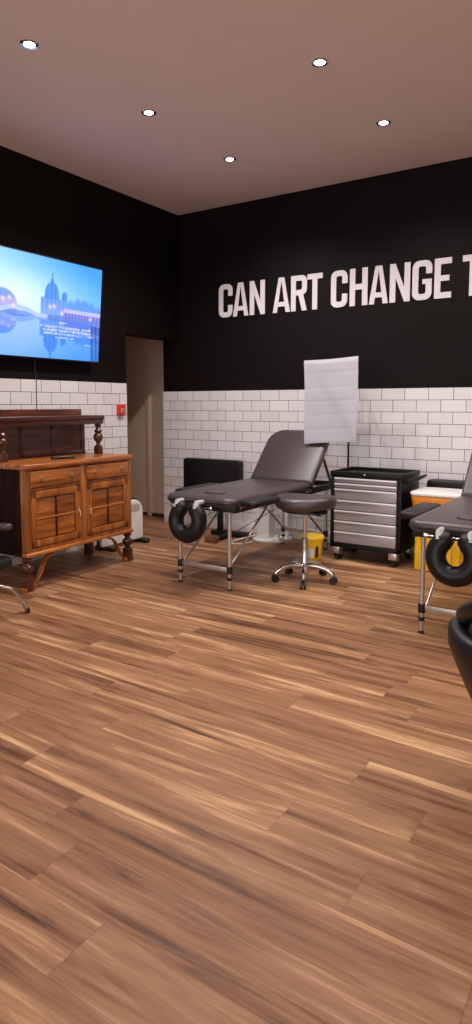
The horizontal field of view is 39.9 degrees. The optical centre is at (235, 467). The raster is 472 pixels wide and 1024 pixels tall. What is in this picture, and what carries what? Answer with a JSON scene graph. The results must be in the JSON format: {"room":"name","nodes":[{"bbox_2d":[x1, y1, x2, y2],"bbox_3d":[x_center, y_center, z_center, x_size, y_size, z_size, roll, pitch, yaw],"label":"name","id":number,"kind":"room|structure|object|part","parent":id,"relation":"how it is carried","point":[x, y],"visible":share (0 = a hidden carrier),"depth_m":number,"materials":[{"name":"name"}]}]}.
{"room":"service shop","nodes":[
{"label":"service shop","id":0,"kind":"room"},
{"bbox_2d":[0,146,178,565],"bbox_3d":[-2.921,-0.666,3.427,0.208,3.205,8.248,4,7,33],"label":"wall","id":1,"kind":"structure","parent":0,"point":[46,209],"depth_m":5.77,"materials":[{"name":"black paint"}]},
{"bbox_2d":[34,358,36,408],"bbox_3d":[-1.615,-0.520,5.261,0.007,0.760,0.016,4,7,33],"label":"cable","id":2,"kind":"object","parent":1,"relation":"attached to","point":[34,358],"visible":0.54,"depth_m":5.25,"materials":[{"name":"black plastic"}]},
{"bbox_2d":[0,245,102,362],"bbox_3d":[-1.608,-1.261,5.071,0.153,0.797,1.460,4,7,33],"label":"television","id":3,"kind":"object","parent":1,"relation":"attached to","point":[50,307],"visible":1,"depth_m":5.17,"materials":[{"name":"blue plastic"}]},
{"bbox_2d":[117,405,125,414],"bbox_3d":[-1.072,-0.543,6.073,0.038,0.096,0.090,4,7,33],"label":"fire alarm","id":4,"kind":"object","parent":1,"relation":"attached to","point":[121,410],"visible":1,"depth_m":6.05,"materials":[{"name":"red plastic"}]},
{"bbox_2d":[125,336,163,513],"bbox_3d":[-1.345,-0.725,7.683,1.740,2.500,0.100,4,7,33],"label":"doorway","id":5,"kind":"structure","parent":0,"point":[134,346],"depth_m":7.44,"materials":[{"name":"beige paint"}]},
{"bbox_2d":[145,339,151,515],"bbox_3d":[-0.994,-0.671,7.389,0.063,2.450,0.019,4,7,33],"label":"trim","id":6,"kind":"structure","parent":5,"relation":"attached to","point":[147,341],"depth_m":7.40,"materials":[{"name":"beige paint"}]},
{"bbox_2d":[143,512,163,516],"bbox_3d":[-1.380,0.507,7.757,1.730,0.035,0.014,4,7,33],"label":"baseboard","id":7,"kind":"structure","parent":5,"relation":"attached to","point":[144,513],"depth_m":7.45,"materials":[{"name":"black"}]},
{"bbox_2d":[0,515,471,1023],"bbox_3d":[-0.364,1.086,2.217,9.500,0.050,8.730,4,7,33],"label":"floor","id":8,"kind":"structure","parent":0,"point":[250,803],"depth_m":2.12,"materials":[{"name":"brown wood"}]},
{"bbox_2d":[0,523,29,612],"bbox_3d":[-1.651,0.527,3.724,0.649,0.772,0.654,1,6,13],"label":"armchair","id":9,"kind":"object","parent":8,"relation":"on","point":[5,561],"visible":1,"depth_m":3.91,"materials":[{"name":"black plastic"}]},
{"bbox_3d":[-1.617,0.577,3.711,0.500,0.075,0.500,1,6,13],"label":"seat","id":10,"kind":"part","parent":9,"relation":"part of","materials":[{"name":"black leather"}]},
{"bbox_3d":[-1.409,0.742,3.910,0.308,0.295,0.030,-3,6,-26],"label":"leg","id":11,"kind":"part","parent":9,"relation":"part of","materials":[{"name":"silver metal"}]},
{"bbox_2d":[0,409,133,592],"bbox_3d":[-1.332,0.176,4.935,0.536,1.237,1.124,3,6,31],"label":"sideboard","id":12,"kind":"object","parent":8,"relation":"on","point":[50,505],"visible":1,"depth_m":4.77,"materials":[{"name":"orange wood"}]},
{"bbox_3d":[-1.626,-0.163,4.520,0.080,0.249,0.080,3,6,31],"label":"turned post","id":13,"kind":"part","parent":12,"relation":"part of","materials":[{"name":"brown wood"}]},
{"bbox_3d":[-1.643,0.288,4.504,0.448,0.571,0.008,3,6,31],"label":"panel","id":14,"kind":"part","parent":12,"relation":"part of","materials":[{"name":"brown wood"}]},
{"bbox_3d":[-1.642,0.583,4.531,0.455,0.024,0.022,3,6,31],"label":"moulding","id":15,"kind":"part","parent":12,"relation":"part of","materials":[{"name":"brown wood"}]},
{"bbox_3d":[-1.424,0.725,4.436,0.088,0.241,0.088,3,6,31],"label":"leg","id":16,"kind":"part","parent":12,"relation":"part of","materials":[{"name":"brown wood"}]},
{"bbox_3d":[-1.328,0.271,4.521,0.020,0.132,0.172,3,6,31],"label":"door panel","id":17,"kind":"part","parent":12,"relation":"part of","materials":[{"name":"orange wood"}]},
{"bbox_3d":[-1.328,0.416,4.535,0.020,0.136,0.172,3,6,31],"label":"door panel","id":18,"kind":"part","parent":12,"relation":"part of","materials":[{"name":"orange wood"}]},
{"bbox_2d":[0,415,103,426],"bbox_3d":[-1.452,-0.361,4.939,0.245,0.069,1.056,3,6,31],"label":"shelf","id":19,"kind":"object","parent":12,"relation":"attached to","point":[5,420],"depth_m":4.88,"materials":[{"name":"brown wood"}]},
{"bbox_3d":[-1.271,0.062,4.575,0.032,0.110,0.460,3,6,31],"label":"drawer","id":20,"kind":"part","parent":12,"relation":"part of","materials":[{"name":"orange wood"}]},
{"bbox_3d":[-1.274,0.336,4.603,0.026,0.388,0.460,3,6,31],"label":"door","id":21,"kind":"part","parent":12,"relation":"part of","materials":[{"name":"orange wood"}]},
{"bbox_2d":[51,456,74,459],"bbox_3d":[-1.282,-0.078,4.817,0.180,0.020,0.044,-5,7,-41],"label":"remote control","id":22,"kind":"object","parent":12,"relation":"on","point":[58,457],"visible":1,"depth_m":4.80,"materials":[{"name":"black plastic"}]},
{"bbox_3d":[-1.232,0.256,4.678,0.020,0.132,0.172,3,6,31],"label":"door panel","id":23,"kind":"part","parent":12,"relation":"part of","materials":[{"name":"orange wood"}]},
{"bbox_3d":[-1.232,0.401,4.692,0.020,0.136,0.172,3,6,31],"label":"door panel","id":24,"kind":"part","parent":12,"relation":"part of","materials":[{"name":"orange wood"}]},
{"bbox_3d":[-1.143,0.551,4.857,0.059,0.026,1.100,3,6,31],"label":"moulding","id":25,"kind":"part","parent":12,"relation":"part of","materials":[{"name":"orange wood"}]},
{"bbox_3d":[-1.255,0.618,5.540,0.088,0.241,0.088,3,6,31],"label":"leg","id":26,"kind":"part","parent":12,"relation":"part of","materials":[{"name":"brown wood"}]},
{"bbox_3d":[-1.131,-0.242,5.334,0.080,0.249,0.080,3,6,31],"label":"turned post","id":27,"kind":"part","parent":12,"relation":"part of","materials":[{"name":"brown wood"}]},
{"bbox_3d":[-1.052,0.227,4.974,0.020,0.132,0.172,3,6,31],"label":"door panel","id":28,"kind":"part","parent":12,"relation":"part of","materials":[{"name":"orange wood"}]},
{"bbox_3d":[-1.052,0.372,4.988,0.020,0.136,0.172,3,6,31],"label":"door panel","id":29,"kind":"part","parent":12,"relation":"part of","materials":[{"name":"orange wood"}]},
{"bbox_3d":[-0.996,0.018,5.028,0.032,0.110,0.460,3,6,31],"label":"drawer","id":30,"kind":"part","parent":12,"relation":"part of","materials":[{"name":"orange wood"}]},
{"bbox_3d":[-0.998,0.292,5.056,0.026,0.388,0.460,3,6,31],"label":"door","id":31,"kind":"part","parent":12,"relation":"part of","materials":[{"name":"orange wood"}]},
{"bbox_3d":[-0.957,0.212,5.131,0.020,0.132,0.172,3,6,31],"label":"door panel","id":32,"kind":"part","parent":12,"relation":"part of","materials":[{"name":"orange wood"}]},
{"bbox_3d":[-0.957,0.357,5.145,0.020,0.136,0.172,3,6,31],"label":"door panel","id":33,"kind":"part","parent":12,"relation":"part of","materials":[{"name":"orange wood"}]},
{"bbox_3d":[-0.888,0.639,5.318,0.088,0.241,0.088,3,6,31],"label":"leg","id":34,"kind":"part","parent":12,"relation":"part of","materials":[{"name":"brown wood"}]},
{"bbox_2d":[95,497,149,551],"bbox_3d":[-1.034,0.496,5.856,0.230,0.423,0.580,4,7,33],"label":"heater","id":35,"kind":"object","parent":8,"relation":"on","point":[106,544],"visible":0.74,"depth_m":5.96,"materials":[{"name":"white plastic"}]},
{"bbox_3d":[-1.043,0.487,5.861,0.072,0.370,0.540,4,7,33],"label":"panel","id":36,"kind":"part","parent":35,"relation":"part of","materials":[{"name":"white plastic"}]},
{"bbox_2d":[183,458,251,543],"bbox_3d":[-0.283,0.297,6.256,0.765,0.742,0.450,4,7,33],"label":"board","id":37,"kind":"object","parent":8,"relation":"on","point":[197,471],"visible":0.63,"depth_m":6.34,"materials":[{"name":"black plastic"}]},
{"bbox_3d":[-0.155,0.429,6.407,0.050,0.390,0.040,4,7,33],"label":"post","id":38,"kind":"part","parent":37,"relation":"part of","materials":[{"name":"black metal"}]},
{"bbox_2d":[232,534,256,543],"bbox_3d":[0.070,0.660,6.049,0.182,0.052,0.320,4,7,33],"label":"power cable","id":39,"kind":"object","parent":8,"relation":"on","point":[255,534],"visible":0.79,"depth_m":6.04,"materials":[{"name":"white plastic"}]},
{"bbox_2d":[167,430,330,591],"bbox_3d":[0.170,0.253,5.103,0.890,1.051,1.869,4,7,33],"label":"massage table","id":40,"kind":"object","parent":8,"relation":"on","point":[286,464],"visible":0.95,"depth_m":4.93,"materials":[{"name":"black leather"}]},
{"bbox_3d":[-0.399,0.492,4.662,0.026,0.460,0.027,4,7,33],"label":"leg","id":41,"kind":"part","parent":40,"relation":"part of","materials":[{"name":"metal"}]},
{"bbox_3d":[-0.044,0.515,4.433,0.026,0.460,0.027,4,7,33],"label":"leg","id":42,"kind":"part","parent":40,"relation":"part of","materials":[{"name":"metal"}]},
{"bbox_3d":[0.221,0.198,5.176,0.548,0.052,1.684,4,7,33],"label":"frame","id":43,"kind":"part","parent":40,"relation":"part of","materials":[{"name":"black leather"}]},
{"bbox_3d":[0.434,0.369,5.940,0.026,0.460,0.027,4,7,33],"label":"leg","id":44,"kind":"part","parent":40,"relation":"part of","materials":[{"name":"metal"}]},
{"bbox_3d":[0.474,-0.097,5.540,0.590,0.438,0.413,4,7,33],"label":"backrest","id":45,"kind":"part","parent":40,"relation":"part of","materials":[{"name":"black leather"}]},
{"bbox_3d":[0.790,0.391,5.710,0.026,0.460,0.027,4,7,33],"label":"leg","id":46,"kind":"part","parent":40,"relation":"part of","materials":[{"name":"metal"}]},
{"bbox_2d":[253,504,274,542],"bbox_3d":[0.278,0.434,6.090,0.241,0.500,0.209,4,7,33],"label":"heater","id":47,"kind":"object","parent":8,"relation":"on","point":[265,526],"visible":0.56,"depth_m":6.05,"materials":[{"name":"white plastic"}]},
{"bbox_2d":[273,535,281,542],"bbox_3d":[0.383,0.656,6.007,0.070,0.075,0.050,4,7,33],"label":"plug adapter","id":48,"kind":"object","parent":8,"relation":"on","point":[277,539],"visible":1,"depth_m":5.99,"materials":[{"name":"white plastic"}]},
{"bbox_2d":[280,510,292,539],"bbox_3d":[0.474,0.428,6.153,0.129,0.500,0.133,4,7,33],"label":"heater","id":49,"kind":"object","parent":8,"relation":"on","point":[287,536],"visible":0.43,"depth_m":6.13,"materials":[{"name":"white plastic"}]},
{"bbox_2d":[271,493,337,588],"bbox_3d":[0.511,0.504,4.688,0.466,0.632,0.474,4,7,33],"label":"stool","id":50,"kind":"object","parent":8,"relation":"on","point":[292,503],"visible":1,"depth_m":4.59,"materials":[{"name":"black leather"}]},
{"bbox_3d":[0.379,0.726,4.690,0.214,0.085,0.044,-1,6,-10],"label":"arm","id":51,"kind":"part","parent":50,"relation":"part of","materials":[{"name":"silver metal"}]},
{"bbox_3d":[0.442,0.713,4.817,0.044,0.085,0.214,-3,6,-27],"label":"arm","id":52,"kind":"part","parent":50,"relation":"part of","materials":[{"name":"silver metal"}]},
{"bbox_3d":[0.480,0.735,4.591,0.044,0.085,0.214,1,6,8],"label":"arm","id":53,"kind":"part","parent":50,"relation":"part of","materials":[{"name":"silver metal"}]},
{"bbox_3d":[0.491,0.308,4.659,0.346,0.016,0.244,4,7,33],"label":"seat plate","id":54,"kind":"part","parent":50,"relation":"part of","materials":[{"name":"black plastic"}]},
{"bbox_3d":[0.495,0.245,4.653,0.437,0.109,0.361,4,7,33],"label":"seat","id":55,"kind":"part","parent":50,"relation":"part of","materials":[{"name":"black leather"}]},
{"bbox_3d":[0.585,0.716,4.795,0.214,0.085,0.044,-5,8,-44],"label":"arm","id":56,"kind":"part","parent":50,"relation":"part of","materials":[{"name":"silver metal"}]},
{"bbox_3d":[0.606,0.729,4.654,0.214,0.085,0.044,3,6,27],"label":"arm","id":57,"kind":"part","parent":50,"relation":"part of","materials":[{"name":"silver metal"}]},
{"bbox_2d":[301,533,323,560],"bbox_3d":[0.618,0.650,5.248,0.184,0.234,0.184,4,7,33],"label":"bucket","id":58,"kind":"object","parent":8,"relation":"on","point":[315,540],"visible":0.7,"depth_m":5.18,"materials":[{"name":"yellow plastic"}]},
{"bbox_3d":[0.618,0.550,5.238,0.184,0.034,0.184,4,7,33],"label":"lid","id":59,"kind":"part","parent":58,"relation":"part of","materials":[{"name":"yellow plastic"}]},
{"bbox_2d":[308,540,322,560],"bbox_3d":[0.618,0.664,5.249,0.170,0.205,0.170,4,7,33],"label":"tub","id":60,"kind":"object","parent":58,"relation":"in","point":[314,546],"depth_m":5.18,"materials":[{"name":"yellow plastic"}]},
{"bbox_2d":[343,359,360,550],"bbox_3d":[0.908,-0.084,5.561,0.480,1.635,0.453,4,7,33],"label":"display stand","id":61,"kind":"object","parent":8,"relation":"on","point":[344,549],"visible":0.29,"depth_m":5.68,"materials":[{"name":"black metal"}]},
{"bbox_2d":[304,356,358,443],"bbox_3d":[0.771,-0.547,5.323,0.486,0.715,0.021,4,7,34],"label":"paper sheet","id":62,"kind":"object","parent":61,"relation":"hanging from","point":[331,385],"visible":1,"depth_m":5.32,"materials":[{"name":"white paper"}]},
{"bbox_2d":[330,466,426,566],"bbox_3d":[1.165,0.389,5.332,0.666,0.738,0.460,4,7,33],"label":"tool chest","id":63,"kind":"object","parent":8,"relation":"on","point":[370,500],"visible":0.99,"depth_m":5.16,"materials":[{"name":"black metal"}]},
{"bbox_3d":[1.029,0.569,5.199,0.518,0.092,0.032,4,7,33],"label":"drawer","id":64,"kind":"part","parent":63,"relation":"part of","materials":[{"name":"silver metal"}]},
{"bbox_3d":[1.029,0.477,5.190,0.518,0.081,0.032,4,7,33],"label":"drawer","id":65,"kind":"part","parent":63,"relation":"part of","materials":[{"name":"silver metal"}]},
{"bbox_3d":[1.029,0.391,5.181,0.518,0.080,0.032,4,7,33],"label":"drawer","id":66,"kind":"part","parent":63,"relation":"part of","materials":[{"name":"silver metal"}]},
{"bbox_3d":[1.029,0.306,5.173,0.518,0.078,0.032,4,7,33],"label":"drawer","id":67,"kind":"part","parent":63,"relation":"part of","materials":[{"name":"silver metal"}]},
{"bbox_3d":[1.029,0.219,5.165,0.518,0.086,0.032,4,7,33],"label":"drawer","id":68,"kind":"part","parent":63,"relation":"part of","materials":[{"name":"silver metal"}]},
{"bbox_3d":[1.029,0.151,5.158,0.518,0.039,0.032,4,7,33],"label":"drawer","id":69,"kind":"part","parent":63,"relation":"part of","materials":[{"name":"silver metal"}]},
{"bbox_3d":[1.029,0.106,5.154,0.518,0.039,0.032,4,7,33],"label":"drawer","id":70,"kind":"part","parent":63,"relation":"part of","materials":[{"name":"silver metal"}]},
{"bbox_2d":[330,466,419,480],"bbox_3d":[1.140,0.041,5.320,0.600,0.044,0.450,4,7,33],"label":"tray","id":71,"kind":"object","parent":63,"relation":"on","point":[352,473],"depth_m":5.23,"materials":[{"name":"black metal"}]},
{"bbox_3d":[1.435,0.088,5.176,0.076,0.055,0.372,4,7,33],"label":"push handle","id":72,"kind":"part","parent":63,"relation":"part of","materials":[{"name":"black metal"}]},
{"bbox_2d":[399,453,471,633],"bbox_3d":[1.606,0.355,4.051,0.890,1.051,1.869,4,7,33],"label":"massage table","id":73,"kind":"object","parent":8,"relation":"on","point":[447,523],"visible":1,"depth_m":3.47,"materials":[{"name":"black leather"}]},
{"bbox_3d":[1.037,0.595,3.610,0.026,0.460,0.027,4,7,33],"label":"leg","id":74,"kind":"part","parent":73,"relation":"part of","materials":[{"name":"metal"}]},
{"bbox_3d":[1.656,0.300,4.123,0.548,0.052,1.684,4,7,33],"label":"frame","id":75,"kind":"part","parent":73,"relation":"part of","materials":[{"name":"black plastic"}]},
{"bbox_3d":[1.910,0.005,4.487,0.590,0.438,0.413,4,7,33],"label":"backrest","id":76,"kind":"part","parent":73,"relation":"part of","materials":[{"name":"black plastic"}]},
{"bbox_2d":[410,487,462,571],"bbox_3d":[1.611,0.482,5.021,0.464,0.612,0.394,4,7,33],"label":"waste bin","id":77,"kind":"object","parent":8,"relation":"on","point":[454,556],"visible":0.34,"depth_m":4.90,"materials":[{"name":"yellow plastic"}]},
{"bbox_3d":[1.611,0.192,4.993,0.464,0.029,0.394,4,7,33],"label":"lid","id":78,"kind":"part","parent":77,"relation":"part of","materials":[{"name":"white plastic"}]},
{"bbox_2d":[414,537,462,571],"bbox_3d":[1.610,0.553,5.026,0.380,0.470,0.315,4,7,33],"label":"tub","id":79,"kind":"object","parent":77,"relation":"in","point":[454,556],"depth_m":4.87,"materials":[{"name":"yellow plastic"}]},
{"bbox_2d":[427,479,464,488],"bbox_3d":[1.963,0.427,5.146,0.900,0.698,0.110,4,7,33],"label":"case","id":80,"kind":"object","parent":77,"relation":"on","point":[440,483],"visible":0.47,"depth_m":5.23,"materials":[{"name":"black plastic"}]},
{"bbox_2d":[448,601,471,698],"bbox_3d":[1.026,0.701,2.034,0.704,0.752,0.648,4,7,33],"label":"tub chair","id":81,"kind":"object","parent":8,"relation":"on","point":[460,626],"visible":1,"depth_m":2.02,"materials":[{"name":"black leather"}]},
{"bbox_2d":[0,0,471,214],"bbox_3d":[0.306,-2.103,1.327,7.746,0.060,8.488,4,7,33],"label":"ceiling","id":82,"kind":"structure","parent":0,"point":[221,79],"depth_m":4.02,"materials":[{"name":"white paint"}]},
{"bbox_2d":[20,39,38,49],"bbox_3d":[-1.113,-2.280,3.500,0.100,0.006,0.100,4,7,33],"label":"recessed light","id":83,"kind":"object","parent":82,"relation":"in","point":[30,44],"visible":1,"depth_m":3.50,"materials":[{"name":"silver metal"}]},
{"bbox_2d":[141,109,155,115],"bbox_3d":[-0.579,-2.360,4.318,0.100,0.006,0.100,4,7,33],"label":"recessed light","id":84,"kind":"object","parent":82,"relation":"in","point":[147,112],"visible":1,"depth_m":4.31,"materials":[{"name":"silver metal"}]},
{"bbox_2d":[223,157,235,161],"bbox_3d":[-0.050,-2.439,5.138,0.100,0.006,0.100,4,7,33],"label":"recessed light","id":85,"kind":"object","parent":82,"relation":"in","point":[227,159],"visible":1,"depth_m":5.14,"materials":[{"name":"silver metal"}]},
{"bbox_2d":[311,57,328,66],"bbox_3d":[0.474,-2.298,3.684,0.100,0.006,0.100,4,7,33],"label":"recessed light","id":86,"kind":"object","parent":82,"relation":"in","point":[320,61],"visible":1,"depth_m":3.68,"materials":[{"name":"silver metal"}]},
{"bbox_2d":[376,119,390,125],"bbox_3d":[1.015,-2.375,4.474,0.100,0.006,0.100,4,7,33],"label":"recessed light","id":87,"kind":"object","parent":82,"relation":"in","point":[384,122],"visible":1,"depth_m":4.46,"materials":[{"name":"silver metal"}]},
{"bbox_2d":[163,157,471,531],"bbox_3d":[2.543,-0.812,4.929,7.762,3.205,0.250,4,7,33],"label":"wall","id":88,"kind":"structure","parent":0,"point":[231,383],"depth_m":5.83,"materials":[{"name":"black paint"}]},
{"bbox_2d":[164,513,414,553],"bbox_3d":[2.475,0.742,4.968,7.755,0.105,0.018,4,7,33],"label":"baseboard","id":89,"kind":"structure","parent":88,"relation":"attached to","point":[236,525],"depth_m":6.52,"materials":[{"name":"white paint"}]},
{"bbox_2d":[219,254,471,316],"bbox_3d":[0.886,-1.591,5.786,2.517,0.320,0.010,4,7,33],"label":"lettering","id":90,"kind":"object","parent":88,"relation":"attached to","point":[394,273],"depth_m":5.69,"materials":[{"name":"white paint"}]}
]}

